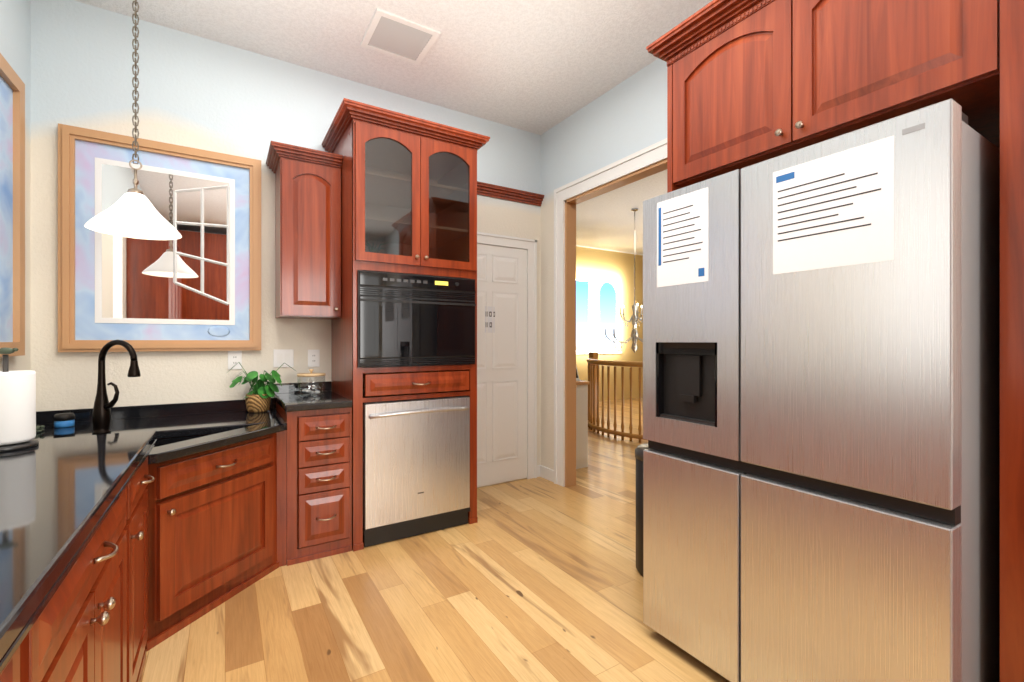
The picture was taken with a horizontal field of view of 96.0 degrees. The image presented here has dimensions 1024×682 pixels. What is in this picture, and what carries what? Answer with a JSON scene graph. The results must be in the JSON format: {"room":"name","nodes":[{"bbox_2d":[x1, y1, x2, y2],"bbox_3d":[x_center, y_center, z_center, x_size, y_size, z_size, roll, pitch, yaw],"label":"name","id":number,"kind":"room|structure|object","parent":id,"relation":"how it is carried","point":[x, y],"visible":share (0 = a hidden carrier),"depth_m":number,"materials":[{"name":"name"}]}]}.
{"room":"kitchen","nodes":[
{"label":"kitchen","id":0,"kind":"room"},
{"bbox_2d":[0,0,30,370],"bbox_3d":[-0.966,-0.320,-0.189,0.100,3.080,6.100,0,0,-32],"label":"wall","id":1,"kind":"structure","parent":0,"point":[15,33],"depth_m":2.37,"materials":[{"name":"paint"}]},
{"bbox_2d":[0,53,24,356],"bbox_3d":[-2.115,-0.590,1.793,0.040,1.320,1.040,0,0,-32],"label":"picture frame","id":2,"kind":"object","parent":1,"relation":"attached to","point":[12,210],"visible":0.9,"depth_m":2.16,"materials":[{"name":"brown wood"}]},
{"bbox_2d":[31,0,540,487],"bbox_3d":[-1.165,-0.320,3.338,3.490,3.080,0.100,0,0,-32],"label":"wall","id":3,"kind":"structure","parent":0,"point":[196,92],"depth_m":2.78,"materials":[{"name":"paint"}]},
{"bbox_2d":[58,123,260,351],"bbox_3d":[-2.022,-0.550,2.718,0.954,1.220,0.045,0,0,-32],"label":"mirror","id":4,"kind":"object","parent":3,"relation":"attached to","point":[196,286],"visible":0.98,"depth_m":2.70,"materials":[{"name":"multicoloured wood"}]},
{"bbox_2d":[228,351,241,369],"bbox_3d":[-1.750,0.120,2.909,0.075,0.118,0.008,0,0,-32],"label":"electrical outlet plate","id":5,"kind":"object","parent":3,"relation":"attached to","point":[234,358],"visible":0.98,"depth_m":2.91,"materials":[{"name":"white plastic"}]},
{"bbox_2d":[273,349,293,366],"bbox_3d":[-1.514,0.115,3.056,0.120,0.118,0.009,0,0,-32],"label":"switch plate","id":6,"kind":"object","parent":3,"relation":"attached to","point":[282,356],"visible":1,"depth_m":3.05,"materials":[{"name":"white plastic"}]},
{"bbox_2d":[266,141,342,318],"bbox_3d":[-1.333,-0.657,2.947,0.402,1.015,0.382,0,0,-32],"label":"upper cabinet","id":7,"kind":"object","parent":3,"relation":"attached to","point":[307,233],"visible":1,"depth_m":2.83,"materials":[{"name":"brown wood"}]},
{"bbox_2d":[308,350,319,366],"bbox_3d":[-1.357,0.118,3.154,0.075,0.118,0.008,0,0,-32],"label":"electrical outlet plate","id":8,"kind":"object","parent":3,"relation":"attached to","point":[313,358],"visible":1,"depth_m":3.15,"materials":[{"name":"white plastic"}]},
{"bbox_2d":[438,232,536,486],"bbox_3d":[-0.172,0.160,3.852,0.940,2.120,0.076,0,0,-32],"label":"door","id":9,"kind":"structure","parent":3,"relation":"attached to","point":[506,363],"depth_m":3.96,"materials":[{"name":"white paint"}]},
{"bbox_2d":[477,181,543,205],"bbox_3d":[-0.137,-1.258,3.882,0.965,0.087,0.062,0,0,-32],"label":"ledge","id":10,"kind":"object","parent":3,"relation":"attached to","point":[505,193],"visible":0.67,"depth_m":3.95,"materials":[{"name":"brown wood"}]},
{"bbox_2d":[74,0,712,254],"bbox_3d":[2.209,-1.910,4.967,11.000,0.100,11.900,0,0,-32],"label":"ceiling","id":11,"kind":"structure","parent":0,"point":[539,67],"depth_m":2.92,"materials":[{"name":"white paint"}]},
{"bbox_2d":[84,0,181,239],"bbox_3d":[-1.658,-1.169,2.030,0.333,1.379,0.333,0,0,-32],"label":"pendant lamp","id":12,"kind":"object","parent":11,"relation":"hanging from","point":[133,213],"visible":1,"depth_m":2.02,"materials":[{"name":"white glass"}]},
{"bbox_2d":[361,8,440,64],"bbox_3d":[-0.689,-1.853,2.828,0.380,0.012,0.370,0,0,-32],"label":"ceiling vent","id":13,"kind":"object","parent":11,"relation":"in","point":[393,35],"visible":0.96,"depth_m":2.81,"materials":[{"name":"white paint"}]},
{"bbox_2d":[605,208,642,352],"bbox_3d":[1.729,-0.845,6.495,0.868,2.029,0.868,0,0,-32],"label":"chandelier","id":14,"kind":"object","parent":11,"relation":"hanging from","point":[634,335],"visible":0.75,"depth_m":6.47,"materials":[{"name":"silver metal"}]},
{"bbox_2d":[140,397,729,681],"bbox_3d":[1.650,1.250,3.972,13.000,0.060,13.000,0,0,-32],"label":"floor","id":15,"kind":"structure","parent":0,"point":[538,579],"depth_m":2.10,"materials":[{"name":"brown wood"}]},
{"bbox_2d":[0,610,43,681],"bbox_3d":[-0.760,0.802,0.163,0.617,0.836,0.840,0,0,-32],"label":"base cabinet","id":16,"kind":"object","parent":15,"relation":"on","point":[26,664],"depth_m":0.70,"materials":[{"name":"brown wood"}]},
{"bbox_2d":[44,474,135,681],"bbox_3d":[-1.204,0.802,0.876,0.617,0.836,0.840,0,0,-32],"label":"base cabinet","id":17,"kind":"object","parent":15,"relation":"on","point":[90,624],"depth_m":1.07,"materials":[{"name":"brown wood"}]},
{"bbox_2d":[0,430,156,673],"bbox_3d":[-0.742,0.339,0.159,0.642,0.117,3.454,0,0,-32],"label":"countertop","id":18,"kind":"structure","parent":17,"relation":"on","point":[59,497],"depth_m":0.96,"materials":[{"name":"black stone"}]},
{"bbox_2d":[0,348,38,451],"bbox_3d":[-1.630,0.182,1.483,0.150,0.323,0.150,0,0,-32],"label":"paper towel holder","id":19,"kind":"object","parent":18,"relation":"on","point":[17,410],"visible":1,"depth_m":1.46,"materials":[{"name":"white paper"}]},
{"bbox_2d":[136,456,154,681],"bbox_3d":[-1.544,0.802,1.424,0.617,0.836,0.450,0,0,-32],"label":"base cabinet","id":20,"kind":"object","parent":15,"relation":"on","point":[142,476],"depth_m":1.63,"materials":[{"name":"brown wood"}]},
{"bbox_2d":[145,430,286,651],"bbox_3d":[-1.742,0.850,2.246,1.150,0.741,1.139,0,0,-32],"label":"base cabinet","id":21,"kind":"object","parent":15,"relation":"on","point":[217,527],"visible":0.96,"depth_m":2.08,"materials":[{"name":"brown wood"}]},
{"bbox_2d":[35,398,286,463],"bbox_3d":[-1.742,0.425,2.245,1.149,0.106,1.141,0,0,-32],"label":"countertop","id":22,"kind":"structure","parent":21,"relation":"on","point":[226,422],"depth_m":2.44,"materials":[{"name":"black stone"}]},
{"bbox_2d":[36,425,44,431],"bbox_3d":[-2.296,0.423,2.221,0.072,0.032,0.058,0,0,-32],"label":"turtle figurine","id":23,"kind":"object","parent":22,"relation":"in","point":[39,429],"visible":0.54,"depth_m":2.22,"materials":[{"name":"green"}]},
{"bbox_2d":[53,413,74,427],"bbox_3d":[-2.296,0.405,2.364,0.079,0.068,0.080,0,0,-32],"label":"tub","id":24,"kind":"object","parent":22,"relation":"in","point":[62,420],"visible":1,"depth_m":2.34,"materials":[{"name":"blue plastic"}]},
{"bbox_2d":[92,340,140,433],"bbox_3d":[-1.874,0.216,2.191,0.234,0.446,0.067,0,0,5],"label":"faucet","id":25,"kind":"object","parent":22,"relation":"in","point":[101,416],"visible":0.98,"depth_m":2.18,"materials":[{"name":"black metal"}]},
{"bbox_2d":[154,434,211,446],"bbox_3d":[-1.481,0.585,2.149,0.680,0.210,0.450,0,0,-32],"label":"sink basin","id":26,"kind":"object","parent":22,"relation":"attached to","point":[164,441],"depth_m":2.27,"materials":[{"name":"black metal"}]},
{"bbox_2d":[227,362,295,412],"bbox_3d":[-1.542,0.283,2.856,0.390,0.311,0.200,0,0,-32],"label":"potted plant","id":27,"kind":"object","parent":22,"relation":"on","point":[258,397],"visible":1,"depth_m":2.83,"materials":[{"name":"green plant"}]},
{"bbox_2d":[274,381,352,565],"bbox_3d":[-1.233,0.750,2.832,0.354,0.940,0.682,0,0,-32],"label":"base cabinet","id":28,"kind":"object","parent":15,"relation":"on","point":[319,483],"depth_m":2.58,"materials":[{"name":"brown wood"}]},
{"bbox_2d":[297,369,325,396],"bbox_3d":[-1.275,0.261,2.929,0.168,0.166,0.168,0,0,-32],"label":"glass jar","id":29,"kind":"object","parent":28,"relation":"on","point":[308,390],"visible":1,"depth_m":2.91,"materials":[{"name":"clear glass"}]},
{"bbox_2d":[322,98,489,551],"bbox_3d":[-0.731,-0.072,3.133,0.940,2.585,0.702,0,0,-32],"label":"tall cabinet","id":30,"kind":"object","parent":15,"relation":"on","point":[408,194],"visible":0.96,"depth_m":2.84,"materials":[{"name":"brown wood"}]},
{"bbox_2d":[357,270,475,367],"bbox_3d":[-0.700,-0.129,3.083,0.762,0.566,0.546,0,0,-32],"label":"built-in oven","id":31,"kind":"object","parent":30,"relation":"in","point":[412,320],"visible":0.98,"depth_m":2.84,"materials":[{"name":"black"}]},
{"bbox_2d":[363,396,469,546],"bbox_3d":[-0.712,0.791,3.103,0.694,0.847,0.638,0,0,-32],"label":"dishwasher","id":32,"kind":"object","parent":15,"relation":"on","point":[416,466],"visible":0.96,"depth_m":2.85,"materials":[{"name":"silver metal"}]},
{"bbox_2d":[576,380,589,468],"bbox_3d":[0.537,0.804,4.530,0.284,0.829,0.365,0,0,-32],"label":"base cabinet","id":33,"kind":"object","parent":15,"relation":"on","point":[581,424],"visible":0.23,"depth_m":4.42,"materials":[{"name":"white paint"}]},
{"bbox_2d":[576,365,579,380],"bbox_3d":[0.554,0.301,4.503,0.220,0.177,0.140,0,0,-32],"label":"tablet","id":34,"kind":"object","parent":33,"relation":"on","point":[577,377],"visible":0.19,"depth_m":4.54,"materials":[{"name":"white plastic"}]},
{"bbox_2d":[586,352,645,442],"bbox_3d":[1.565,0.695,6.013,0.779,1.049,2.086,0,0,-32],"label":"rail","id":35,"kind":"object","parent":15,"relation":"on","point":[593,362],"visible":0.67,"depth_m":5.87,"materials":[{"name":"brown wood"}]},
{"bbox_2d":[635,443,648,575],"bbox_3d":[0.805,0.884,2.416,0.292,0.670,0.321,0,0,-32],"label":"trash can","id":36,"kind":"object","parent":15,"relation":"on","point":[640,448],"visible":0.15,"depth_m":2.39,"materials":[{"name":"black"}]},
{"bbox_2d":[643,99,999,681],"bbox_3d":[1.160,0.320,1.731,0.862,1.800,0.957,0,0,-32],"label":"refrigerator","id":37,"kind":"object","parent":15,"relation":"on","point":[821,408],"visible":1,"depth_m":1.32,"materials":[{"name":"grey metal"}]},
{"bbox_2d":[646,0,1023,681],"bbox_3d":[1.271,-0.062,1.792,0.782,2.565,1.230,0,0,-32],"label":"tall cabinet","id":38,"kind":"object","parent":15,"relation":"on","point":[750,82],"visible":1,"depth_m":1.45,"materials":[{"name":"brown wood"}]},
{"bbox_2d":[541,58,666,469],"bbox_3d":[1.793,-0.320,1.793,0.100,3.080,6.550,0,0,-32],"label":"wall","id":39,"kind":"structure","parent":0,"point":[625,118],"depth_m":3.66,"materials":[{"name":"paint"}]},
{"bbox_2d":[537,465,553,481],"bbox_3d":[0.298,1.170,4.052,0.049,0.100,0.234,0,0,-32],"label":"baseboard","id":40,"kind":"structure","parent":39,"relation":"attached to","point":[545,472],"depth_m":4.08,"materials":[{"name":"white paint"}]},
{"bbox_2d":[554,138,666,486],"bbox_3d":[0.871,-0.037,3.251,0.130,2.515,1.730,0,0,-32],"label":"trim","id":41,"kind":"structure","parent":39,"relation":"attached to","point":[639,165],"depth_m":3.86,"materials":[{"name":"white wood"}]},
{"bbox_2d":[576,246,642,400],"bbox_3d":[1.541,-0.320,9.275,7.580,3.080,0.120,0,0,-32],"label":"wall","id":42,"kind":"structure","parent":0,"point":[598,268],"depth_m":9.62,"materials":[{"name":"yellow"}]},
{"bbox_2d":[576,278,621,353],"bbox_3d":[1.660,-0.530,9.331,1.480,1.700,0.130,0,0,-32],"label":"window","id":43,"kind":"structure","parent":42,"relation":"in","point":[608,306],"depth_m":9.48,"materials":[{"name":"glass"}]}
]}

